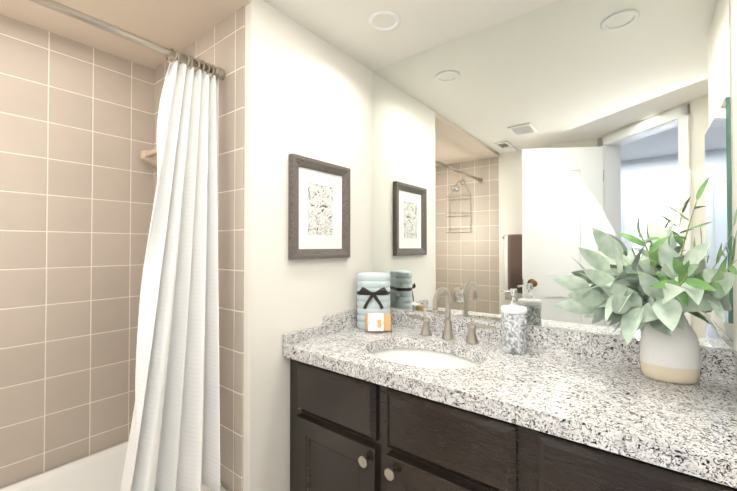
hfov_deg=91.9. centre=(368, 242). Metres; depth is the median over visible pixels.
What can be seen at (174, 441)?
shower curtain
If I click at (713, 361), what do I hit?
backsplash
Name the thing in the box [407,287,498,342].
faucet
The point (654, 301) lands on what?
potted plant
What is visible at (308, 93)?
wall
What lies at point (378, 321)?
soap bar
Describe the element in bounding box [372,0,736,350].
mirror
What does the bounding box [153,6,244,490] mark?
wall tile
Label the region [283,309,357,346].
backsplash
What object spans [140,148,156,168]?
soap dish
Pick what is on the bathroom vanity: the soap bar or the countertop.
the countertop
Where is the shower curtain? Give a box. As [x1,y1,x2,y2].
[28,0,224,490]
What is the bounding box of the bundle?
[357,272,389,328]
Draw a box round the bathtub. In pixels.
[0,440,226,490]
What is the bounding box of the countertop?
[283,323,736,482]
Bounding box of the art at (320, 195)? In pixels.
[308,183,332,235]
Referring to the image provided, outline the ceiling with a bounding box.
[0,0,557,70]
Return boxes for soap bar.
[365,313,391,330]
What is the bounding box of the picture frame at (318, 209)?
[288,153,349,259]
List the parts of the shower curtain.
rod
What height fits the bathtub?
0.360 m
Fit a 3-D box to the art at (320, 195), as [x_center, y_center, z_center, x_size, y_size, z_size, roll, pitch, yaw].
[-0.201,-0.135,1.499,0.001,0.218,0.155,-1,-1,38]
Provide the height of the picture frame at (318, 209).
0.405 m
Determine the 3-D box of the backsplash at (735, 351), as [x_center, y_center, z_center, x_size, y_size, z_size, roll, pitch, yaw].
[0.860,0.341,0.771,0.020,0.075,0.538,-1,-1,38]
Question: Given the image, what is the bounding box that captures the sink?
[359,339,490,378]
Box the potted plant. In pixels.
[552,176,736,383]
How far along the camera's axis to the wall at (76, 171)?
1.46 m
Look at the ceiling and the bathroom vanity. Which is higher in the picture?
the ceiling
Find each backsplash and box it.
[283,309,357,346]
[390,308,734,378]
[735,351,736,382]
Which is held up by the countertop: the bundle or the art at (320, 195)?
the bundle
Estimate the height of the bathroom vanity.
0.823 m
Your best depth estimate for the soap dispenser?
1.23 m
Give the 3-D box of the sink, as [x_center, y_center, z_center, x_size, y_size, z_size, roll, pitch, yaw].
[0.189,0.498,1.263,0.496,0.163,0.390,-1,-1,38]
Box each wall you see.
[0,14,153,487]
[220,0,371,490]
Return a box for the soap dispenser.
[500,288,527,353]
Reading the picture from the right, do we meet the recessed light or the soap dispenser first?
the soap dispenser
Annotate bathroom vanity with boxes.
[283,355,736,490]
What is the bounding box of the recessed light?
[368,11,400,31]

